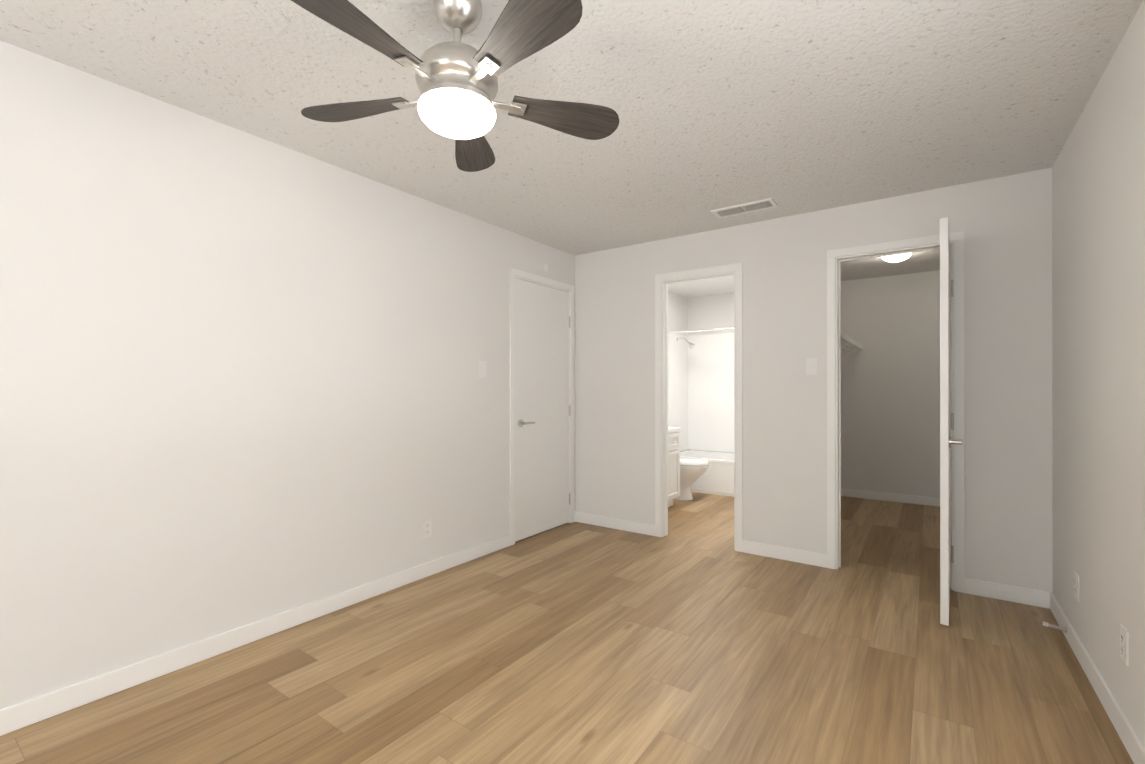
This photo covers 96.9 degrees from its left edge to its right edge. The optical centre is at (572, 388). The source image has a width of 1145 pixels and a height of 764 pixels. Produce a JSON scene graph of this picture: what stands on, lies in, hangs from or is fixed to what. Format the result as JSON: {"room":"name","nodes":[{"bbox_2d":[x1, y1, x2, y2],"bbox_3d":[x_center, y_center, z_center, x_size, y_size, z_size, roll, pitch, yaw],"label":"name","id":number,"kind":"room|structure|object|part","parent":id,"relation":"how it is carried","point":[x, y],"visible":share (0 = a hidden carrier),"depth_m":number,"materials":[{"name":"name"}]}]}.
{"room":"empty bedroom","nodes":[
{"label":"empty bedroom","id":0,"kind":"room"},
{"bbox_2d":[0,40,687,708],"bbox_3d":[-0.984,-0.001,3.325,0.100,2.440,8.850,0,0,35],"label":"wall","id":1,"kind":"structure","parent":0,"point":[242,382],"depth_m":2.31,"materials":[{"name":"paint"}]},
{"bbox_2d":[0,534,510,735],"bbox_3d":[-1.957,1.172,1.846,0.013,0.090,5.114,0,0,35],"label":"baseboard","id":2,"kind":"structure","parent":1,"relation":"attached to","point":[38,708],"depth_m":2.29,"materials":[{"name":"white paint"}]},
{"bbox_2d":[422,518,431,538],"bbox_3d":[-0.942,0.909,3.288,0.009,0.116,0.072,0,0,35],"label":"electrical outlet","id":3,"kind":"object","parent":1,"relation":"attached to","point":[426,528],"visible":1,"depth_m":3.28,"materials":[{"name":"white plastic"}]},
{"bbox_2d":[479,361,485,376],"bbox_3d":[-0.651,-0.140,3.696,0.016,0.116,0.072,0,0,35],"label":"light switch","id":4,"kind":"object","parent":1,"relation":"attached to","point":[482,368],"visible":1,"depth_m":3.69,"materials":[{"name":"white plastic"}]},
{"bbox_2d":[510,268,573,544],"bbox_3d":[-0.276,0.143,4.318,0.112,2.156,0.862,0,0,35],"label":"door frame","id":5,"kind":"structure","parent":1,"relation":"attached to","point":[532,278],"depth_m":4.11,"materials":[{"name":"white paint"}]},
{"bbox_2d":[515,278,570,541],"bbox_3d":[-0.230,0.171,4.293,0.096,2.079,0.740,0,0,35],"label":"door","id":6,"kind":"structure","parent":1,"relation":"in","point":[542,410],"depth_m":4.27,"materials":[{"name":"white paint"}]},
{"bbox_3d":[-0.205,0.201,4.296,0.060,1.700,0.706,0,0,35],"label":"handle","id":7,"kind":"part","parent":6,"relation":"part of","materials":[{"name":"silver metal"}]},
{"bbox_2d":[542,264,547,271],"bbox_3d":[-0.229,-1.019,4.293,0.018,0.068,0.068,0,0,35],"label":"door chime","id":8,"kind":"object","parent":1,"relation":"attached to","point":[545,267],"visible":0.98,"depth_m":4.29,"materials":[{"name":"white plastic"}]},
{"bbox_2d":[0,492,1133,763],"bbox_3d":[0.372,1.268,2.366,3.420,0.100,8.850,0,0,35],"label":"floor","id":9,"kind":"structure","parent":0,"point":[692,636],"depth_m":2.16,"materials":[{"name":"brown wood"}]},
{"bbox_2d":[668,427,680,506],"bbox_3d":[0.656,0.726,5.058,0.573,0.991,0.999,0,0,35],"label":"bathroom vanity","id":10,"kind":"object","parent":9,"relation":"on","point":[673,463],"visible":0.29,"depth_m":5.16,"materials":[{"name":"white paint"}]},
{"bbox_2d":[668,426,708,500],"bbox_3d":[1.171,0.835,5.652,0.700,0.775,0.450,0,0,35],"label":"toilet","id":11,"kind":"object","parent":9,"relation":"on","point":[692,469],"visible":0.35,"depth_m":5.46,"materials":[{"name":"white ceramic"}]},
{"bbox_2d":[680,450,733,496],"bbox_3d":[1.962,1.024,6.067,1.544,0.400,0.763,0,0,35],"label":"bathtub","id":12,"kind":"object","parent":9,"relation":"on","point":[716,477],"visible":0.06,"depth_m":5.86,"materials":[{"name":"white ceramic"}]},
{"bbox_2d":[0,0,1142,297],"bbox_3d":[0.372,-1.272,2.370,3.420,0.100,8.850,0,0,35],"label":"ceiling","id":13,"kind":"structure","parent":0,"point":[794,106],"depth_m":2.10,"materials":[{"name":"white paint"}]},
{"bbox_2d":[291,0,618,171],"bbox_3d":[-0.462,-1.018,1.181,1.401,0.410,1.787,0,0,35],"label":"fan","id":14,"kind":"object","parent":13,"relation":"hanging from","point":[456,79],"visible":1,"depth_m":1.52,"materials":[{"name":"wood"}]},
{"label":"blade","id":15,"kind":"part","parent":14,"relation":"part of","materials":[{"name":"wood"}]},
{"bbox_3d":[-0.724,-0.933,1.701,0.390,0.006,0.160,0,13,14],"label":"blade","id":16,"kind":"part","parent":14,"relation":"part of","materials":[{"name":"brown wood"}]},
{"bbox_3d":[-0.365,-0.848,1.610,0.242,0.069,0.242,0,0,35],"label":"lamp shade","id":17,"kind":"part","parent":14,"relation":"part of","materials":[{"name":"white glass"}]},
{"bbox_3d":[-0.390,-0.932,1.980,0.160,0.006,0.390,-13,1,-4],"label":"blade","id":18,"kind":"part","parent":14,"relation":"part of","materials":[{"name":"brown wood"}]},
{"bbox_3d":[-0.128,-0.933,1.326,0.160,0.006,0.390,17,-11,-39],"label":"blade","id":19,"kind":"part","parent":14,"relation":"part of","materials":[{"name":"brown wood"}]},
{"bbox_3d":[-0.021,-0.933,1.748,0.390,0.006,0.160,0,-13,-22],"label":"blade","id":20,"kind":"part","parent":14,"relation":"part of","materials":[{"name":"brown wood"}]},
{"bbox_2d":[711,198,777,217],"bbox_3d":[1.161,-1.215,3.435,0.400,0.010,0.170,0,0,35],"label":"ceiling vent","id":21,"kind":"object","parent":13,"relation":"in","point":[758,205],"visible":1,"depth_m":3.42,"materials":[{"name":"white plastic"}]},
{"bbox_2d":[881,253,911,261],"bbox_3d":[2.894,-1.174,4.537,0.256,0.087,0.256,0,0,35],"label":"light fixture","id":22,"kind":"object","parent":13,"relation":"attached to","point":[896,258],"visible":0.6,"depth_m":4.49,"materials":[{"name":"white glass"}]},
{"bbox_2d":[575,168,1052,592],"bbox_3d":[1.367,0.000,3.777,3.220,2.440,0.100,0,0,35],"label":"wall","id":23,"kind":"structure","parent":0,"point":[1004,223],"depth_m":3.52,"materials":[{"name":"paint"}]},
{"bbox_2d":[574,512,654,535],"bbox_3d":[0.348,1.176,4.418,0.814,0.090,0.024,0,0,35],"label":"baseboard","id":24,"kind":"structure","parent":23,"relation":"attached to","point":[631,526],"depth_m":4.40,"materials":[{"name":"white paint"}]},
{"bbox_2d":[655,263,742,551],"bbox_3d":[1.008,0.142,4.031,0.712,2.156,0.124,0,0,35],"label":"door frame","id":25,"kind":"structure","parent":23,"relation":"attached to","point":[664,280],"depth_m":4.15,"materials":[{"name":"white paint"}]},
{"bbox_2d":[742,540,826,567],"bbox_3d":[1.498,1.175,3.614,0.568,0.090,0.013,0,0,35],"label":"baseboard","id":26,"kind":"structure","parent":23,"relation":"attached to","point":[767,550],"depth_m":3.60,"materials":[{"name":"white paint"}]},
{"bbox_2d":[806,358,817,374],"bbox_3d":[1.652,-0.150,3.505,0.072,0.116,0.016,0,0,35],"label":"light switch","id":27,"kind":"object","parent":23,"relation":"attached to","point":[811,366],"visible":1,"depth_m":3.50,"materials":[{"name":"white plastic"}]},
{"bbox_2d":[827,231,964,592],"bbox_3d":[2.066,0.141,3.284,0.742,2.156,0.124,0,0,35],"label":"door frame","id":28,"kind":"structure","parent":23,"relation":"attached to","point":[836,258],"depth_m":3.17,"materials":[{"name":"white paint"}]},
{"bbox_2d":[940,217,962,625],"bbox_3d":[2.101,0.169,2.823,0.099,2.079,0.611,0,0,35],"label":"closet door","id":29,"kind":"structure","parent":23,"relation":"in","point":[946,441],"depth_m":2.59,"materials":[{"name":"white paint"}]},
{"bbox_3d":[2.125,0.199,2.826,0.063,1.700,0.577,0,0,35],"label":"handle","id":30,"kind":"part","parent":29,"relation":"part of","materials":[{"name":"silver metal"}]},
{"bbox_2d":[965,578,1043,607],"bbox_3d":[2.476,1.174,2.923,0.344,0.090,0.013,0,0,35],"label":"baseboard","id":31,"kind":"structure","parent":23,"relation":"attached to","point":[1033,597],"depth_m":2.91,"materials":[{"name":"white paint"}]},
{"bbox_2d":[688,270,939,497],"bbox_3d":[2.895,0.003,5.942,3.220,2.440,0.100,0,0,35],"label":"wall","id":32,"kind":"structure","parent":0,"point":[890,407],"depth_m":5.51,"materials":[{"name":"paint"}]},
{"bbox_2d":[668,331,733,452],"bbox_3d":[1.959,0.056,6.064,1.548,1.526,0.779,0,0,35],"label":"wall surround","id":33,"kind":"object","parent":32,"relation":"attached to","point":[701,393],"visible":0.29,"depth_m":6.61,"materials":[{"name":"white plastic"}]},
{"bbox_2d":[676,336,694,348],"bbox_3d":[1.439,-0.577,6.444,0.240,0.175,0.084,0,0,35],"label":"shower head","id":34,"kind":"object","parent":33,"relation":"attached to","point":[691,345],"visible":1,"depth_m":6.41},
{"bbox_2d":[668,327,733,333],"bbox_3d":[1.763,-0.677,5.787,1.526,0.056,0.056,0,0,35],"label":"shower curtain rod","id":35,"kind":"object","parent":33,"relation":"attached to","point":[702,330],"visible":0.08,"depth_m":5.95,"materials":[{"name":"silver metal"}]},
{"bbox_2d":[841,488,939,506],"bbox_3d":[3.533,1.178,5.422,1.500,0.090,0.013,0,0,35],"label":"baseboard","id":36,"kind":"structure","parent":32,"relation":"attached to","point":[894,497],"depth_m":5.48,"materials":[{"name":"white paint"}]},
{"bbox_2d":[1052,0,1144,746],"bbox_3d":[1.728,-0.003,1.411,0.100,2.440,8.850,0,0,35],"label":"wall","id":37,"kind":"structure","parent":0,"point":[1098,356],"depth_m":1.96,"materials":[{"name":"paint"}]},
{"bbox_2d":[1074,571,1078,601],"bbox_3d":[2.309,0.908,2.327,0.009,0.116,0.072,0,0,35],"label":"electrical outlet","id":38,"kind":"object","parent":37,"relation":"attached to","point":[1076,585],"visible":0.98,"depth_m":2.32,"materials":[{"name":"white plastic"}]},
{"bbox_2d":[1044,591,1144,763],"bbox_3d":[0.918,1.170,0.359,0.013,0.090,6.000,0,0,35],"label":"baseboard","id":39,"kind":"structure","parent":37,"relation":"attached to","point":[1131,741],"depth_m":1.97,"materials":[{"name":"white paint"}]},
{"bbox_2d":[1043,622,1066,632],"bbox_3d":[2.354,1.166,2.479,0.085,0.032,0.028,0,0,35],"label":"doorstop","id":40,"kind":"object","parent":39,"relation":"attached to","point":[1046,624],"visible":1,"depth_m":2.47,"materials":[{"name":"silver metal"}]},
{"bbox_2d":[1120,624,1128,665],"bbox_3d":[1.906,0.887,1.755,0.009,0.116,0.072,0,0,35],"label":"electrical outlet","id":41,"kind":"object","parent":37,"relation":"attached to","point":[1124,644],"visible":1,"depth_m":1.74,"materials":[{"name":"white plastic"}]},
{"bbox_3d":[2.123,0.002,4.865,0.100,2.440,2.550,0,0,35],"label":"wall","id":42,"kind":"structure","parent":0,"visible":0},
{"bbox_2d":[841,331,862,359],"bbox_3d":[2.385,-0.330,4.797,0.398,0.310,2.345,0,0,35],"label":"wire closet shelf","id":43,"kind":"object","parent":42,"relation":"attached to","point":[847,340],"visible":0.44,"depth_m":5.11,"materials":[{"name":"white metal"}]}
]}

